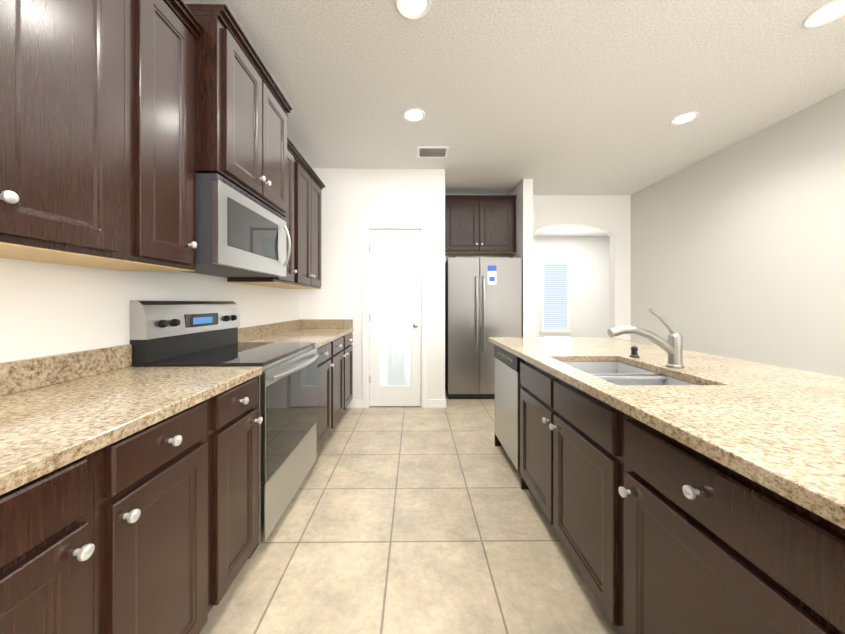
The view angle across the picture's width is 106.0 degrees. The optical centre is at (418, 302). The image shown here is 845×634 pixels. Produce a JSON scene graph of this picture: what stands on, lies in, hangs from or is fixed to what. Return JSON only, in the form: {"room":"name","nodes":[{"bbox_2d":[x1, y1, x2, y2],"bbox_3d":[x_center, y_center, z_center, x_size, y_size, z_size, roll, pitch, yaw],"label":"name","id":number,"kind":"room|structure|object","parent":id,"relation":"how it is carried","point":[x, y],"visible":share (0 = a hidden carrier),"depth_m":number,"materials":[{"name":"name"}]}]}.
{"room":"kitchen","nodes":[
{"label":"kitchen","id":0,"kind":"room"},
{"bbox_2d":[0,258,299,362],"bbox_3d":[-1.411,-0.170,0.076,0.120,2.800,7.530,0,0,-1],"label":"wall","id":1,"kind":"structure","parent":0,"point":[48,309],"depth_m":1.32,"materials":[{"name":"white paint"}]},
{"bbox_2d":[0,0,139,263],"bbox_3d":[-1.183,-0.696,0.904,0.350,1.093,0.420,0,0,-1],"label":"upper cabinet","id":2,"kind":"object","parent":1,"relation":"attached to","point":[97,133],"depth_m":0.94,"materials":[{"name":"brown wood"}]},
{"bbox_2d":[64,0,203,270],"bbox_3d":[-1.187,-0.696,1.295,0.350,1.093,0.362,0,0,-1],"label":"upper cabinet","id":3,"kind":"object","parent":1,"relation":"attached to","point":[168,36],"depth_m":1.30,"materials":[{"name":"brown wood"}]},
{"bbox_2d":[186,4,292,216],"bbox_3d":[-1.129,-1.002,1.881,0.478,0.775,0.803,0,0,-1],"label":"upper cabinet","id":4,"kind":"object","parent":1,"relation":"attached to","point":[243,108],"visible":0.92,"depth_m":1.63,"materials":[{"name":"brown wood"}]},
{"bbox_2d":[182,173,290,276],"bbox_3d":[-1.125,-0.393,1.882,0.487,0.426,0.785,0,0,-1],"label":"microwave","id":5,"kind":"object","parent":4,"relation":"attached to","point":[240,232],"visible":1,"depth_m":1.66,"materials":[{"name":"grey metal"}]},
{"bbox_2d":[227,137,325,288],"bbox_3d":[-1.188,-0.708,2.880,0.382,1.124,1.188,0,0,-1],"label":"upper cabinet","id":6,"kind":"object","parent":1,"relation":"attached to","point":[305,185],"visible":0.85,"depth_m":2.82,"materials":[{"name":"brown wood"}]},
{"bbox_2d":[300,168,444,407],"bbox_3d":[-0.540,-0.170,3.790,1.700,2.800,0.120,0,0,-1],"label":"wall","id":7,"kind":"structure","parent":0,"point":[352,200],"depth_m":3.73,"materials":[{"name":"white paint"}]},
{"bbox_2d":[369,230,420,405],"bbox_3d":[-0.279,0.182,3.729,0.607,2.072,0.103,0,0,-1],"label":"door leaf","id":8,"kind":"structure","parent":7,"relation":"in","point":[395,320],"depth_m":3.75,"materials":[{"name":"white wood"}]},
{"bbox_2d":[362,222,427,407],"bbox_3d":[-0.276,0.147,3.784,0.764,2.166,0.138,0,0,-1],"label":"door frame","id":9,"kind":"structure","parent":7,"relation":"attached to","point":[367,227],"depth_m":3.72,"materials":[{"name":"white wood"}]},
{"bbox_2d":[354,397,445,407],"bbox_3d":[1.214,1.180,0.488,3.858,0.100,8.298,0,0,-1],"label":"baseboard","id":10,"kind":"structure","parent":7,"relation":"attached to","point":[436,403],"depth_m":3.72,"materials":[{"name":"white"}]},
{"bbox_2d":[199,390,621,633],"bbox_3d":[1.599,1.280,1.993,7.200,0.100,12.300,0,0,-1],"label":"floor","id":11,"kind":"structure","parent":0,"point":[406,520],"depth_m":1.59,"materials":[{"name":"tile"}]},
{"bbox_2d":[0,394,219,633],"bbox_3d":[-1.044,0.784,0.713,0.623,0.892,0.854,0,0,-1],"label":"base cabinet","id":12,"kind":"object","parent":11,"relation":"on","point":[152,529],"depth_m":0.79,"materials":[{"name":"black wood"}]},
{"bbox_2d":[0,344,261,494],"bbox_3d":[-1.039,0.266,0.432,0.628,0.141,2.133,0,0,-1],"label":"countertop","id":13,"kind":"structure","parent":12,"relation":"on","point":[58,411],"depth_m":0.99,"materials":[{"name":"stone"}]},
{"bbox_2d":[130,301,318,558],"bbox_3d":[-1.015,0.610,1.901,0.702,1.240,0.796,0,0,-1],"label":"range","id":14,"kind":"object","parent":11,"relation":"on","point":[183,333],"visible":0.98,"depth_m":1.72,"materials":[{"name":"silver metal"}]},
{"bbox_2d":[220,376,262,600],"bbox_3d":[-1.050,0.784,1.319,0.623,0.892,0.358,0,0,-1],"label":"base cabinet","id":15,"kind":"object","parent":11,"relation":"on","point":[239,420],"depth_m":1.31,"materials":[{"name":"black wood"}]},
{"bbox_2d":[316,340,335,451],"bbox_3d":[-1.063,0.783,2.538,0.623,0.892,0.473,0,0,-1],"label":"base cabinet","id":16,"kind":"object","parent":11,"relation":"on","point":[334,378],"depth_m":2.61,"materials":[{"name":"black wood"}]},
{"bbox_2d":[238,319,353,347],"bbox_3d":[-1.066,0.265,3.013,0.628,0.141,1.421,0,0,-1],"label":"countertop","id":17,"kind":"structure","parent":16,"relation":"on","point":[320,332],"depth_m":3.00,"materials":[{"name":"stone"}]},
{"bbox_2d":[336,332,352,422],"bbox_3d":[-1.070,0.783,3.249,0.623,0.892,0.948,0,0,-1],"label":"base cabinet","id":18,"kind":"object","parent":11,"relation":"on","point":[344,347],"depth_m":3.22,"materials":[{"name":"black wood"}]},
{"bbox_2d":[445,256,521,398],"bbox_3d":[0.835,0.317,4.294,0.930,1.825,0.661,0,0,-1],"label":"refrigerator","id":19,"kind":"object","parent":11,"relation":"on","point":[483,300],"visible":0.94,"depth_m":4.02,"materials":[{"name":"grey metal"}]},
{"bbox_2d":[494,344,520,472],"bbox_3d":[0.951,0.785,2.420,0.617,0.889,0.611,0,0,-1],"label":"dishwasher","id":20,"kind":"object","parent":11,"relation":"on","point":[507,398],"visible":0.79,"depth_m":2.32,"materials":[{"name":"grey metal"}]},
{"bbox_2d":[520,391,610,621],"bbox_3d":[0.979,0.920,1.585,0.630,0.620,1.028,0,0,-1],"label":"base cabinet","id":21,"kind":"object","parent":11,"relation":"on","point":[565,436],"depth_m":1.37,"materials":[{"name":"black wood"}]},
{"bbox_2d":[611,406,844,633],"bbox_3d":[0.988,0.784,0.754,0.631,0.892,0.635,0,0,-1],"label":"base cabinet","id":22,"kind":"object","parent":11,"relation":"on","point":[657,532],"depth_m":0.75,"materials":[{"name":"black wood"}]},
{"bbox_2d":[489,337,844,528],"bbox_3d":[1.161,0.318,1.588,1.085,0.036,2.360,0,0,-1],"label":"countertop","id":23,"kind":"structure","parent":22,"relation":"on","point":[779,430],"depth_m":0.92,"materials":[{"name":"stone"}]},
{"bbox_2d":[562,362,695,385],"bbox_3d":[0.929,0.442,1.483,0.446,0.210,0.681,0,0,-1],"label":"undermount sink","id":24,"kind":"object","parent":23,"relation":"in","point":[619,373],"visible":0.06,"depth_m":1.50,"materials":[{"name":"silver metal"}]},
{"bbox_2d":[629,346,639,357],"bbox_3d":[1.192,0.269,1.758,0.047,0.061,0.048,0,0,-1],"label":"soap dispenser","id":25,"kind":"object","parent":23,"relation":"on","point":[634,351],"visible":1,"depth_m":1.75,"materials":[{"name":"black plastic"}]},
{"bbox_2d":[607,308,684,367],"bbox_3d":[1.064,0.162,1.492,0.346,0.274,0.070,0,0,-1],"label":"faucet","id":26,"kind":"object","parent":23,"relation":"on","point":[672,347],"visible":0.98,"depth_m":1.48,"materials":[{"name":"grey metal"}]},
{"bbox_2d":[183,0,844,236],"bbox_3d":[1.599,-1.620,1.992,7.200,0.100,12.300,0,0,-1],"label":"ceiling","id":27,"kind":"structure","parent":0,"point":[571,97],"depth_m":2.26,"materials":[{"name":"white paint"}]},
{"bbox_2d":[395,0,430,19],"bbox_3d":[-0.028,-1.565,1.665,0.190,0.008,0.190,0,0,-1],"label":"recessed light","id":28,"kind":"object","parent":27,"relation":"in","point":[413,9],"visible":1,"depth_m":1.69,"materials":[{"name":"white glass"}]},
{"bbox_2d":[403,108,424,121],"bbox_3d":[-0.038,-1.565,2.665,0.190,0.008,0.190,0,0,-1],"label":"recessed light","id":29,"kind":"object","parent":27,"relation":"in","point":[414,115],"visible":1,"depth_m":2.66,"materials":[{"name":"white glass"}]},
{"bbox_2d":[417,146,448,157],"bbox_3d":[0.145,-1.563,3.312,0.320,0.013,0.230,0,0,-1],"label":"ceiling vent","id":30,"kind":"object","parent":27,"relation":"in","point":[432,151],"visible":1,"depth_m":3.28,"materials":[{"name":"white metal"}]},
{"bbox_2d":[670,112,698,124],"bbox_3d":[2.262,-1.565,2.709,0.190,0.008,0.190,0,0,-1],"label":"recessed light","id":31,"kind":"object","parent":27,"relation":"in","point":[684,118],"visible":0.98,"depth_m":2.71,"materials":[{"name":"white glass"}]},
{"bbox_2d":[803,0,844,27],"bbox_3d":[2.222,-1.565,1.719,0.190,0.008,0.190,0,0,-1],"label":"recessed light","id":32,"kind":"object","parent":27,"relation":"in","point":[831,11],"visible":1,"depth_m":1.73,"materials":[{"name":"white glass"}]},
{"bbox_2d":[509,179,532,336],"bbox_3d":[1.387,-0.171,4.340,0.125,2.800,0.600,0,0,-1],"label":"wall","id":33,"kind":"structure","parent":0,"point":[523,190],"depth_m":4.04,"materials":[{"name":"white paint"}]},
{"bbox_2d":[445,195,630,339],"bbox_3d":[1.701,-0.171,4.704,2.800,2.800,0.120,0,0,-1],"label":"wall","id":34,"kind":"structure","parent":0,"point":[610,215],"depth_m":4.66,"materials":[{"name":"white paint"}]},
{"bbox_2d":[445,195,516,255],"bbox_3d":[0.816,-1.059,4.441,1.000,0.764,0.382,0,0,-1],"label":"upper cabinet","id":35,"kind":"object","parent":34,"relation":"attached to","point":[480,225],"visible":0.88,"depth_m":4.29,"materials":[{"name":"brown wood"}]},
{"bbox_2d":[533,236,609,336],"bbox_3d":[2.941,-0.171,7.617,4.000,2.800,0.120,0,0,-1],"label":"wall","id":36,"kind":"structure","parent":0,"point":[588,258],"depth_m":7.57,"materials":[{"name":"white paint"}]},
{"bbox_2d":[540,261,570,332],"bbox_3d":[3.242,-0.141,7.533,0.720,1.700,0.050,0,0,-1],"label":"window","id":37,"kind":"structure","parent":36,"relation":"in","point":[555,296],"depth_m":7.55,"materials":[{"name":"white"}]},
{"bbox_2d":[631,89,844,377],"bbox_3d":[3.204,-0.170,0.569,0.120,2.800,8.420,0,0,-1],"label":"wall","id":38,"kind":"structure","parent":0,"point":[737,250],"depth_m":2.94,"materials":[{"name":"white paint"}]}
]}

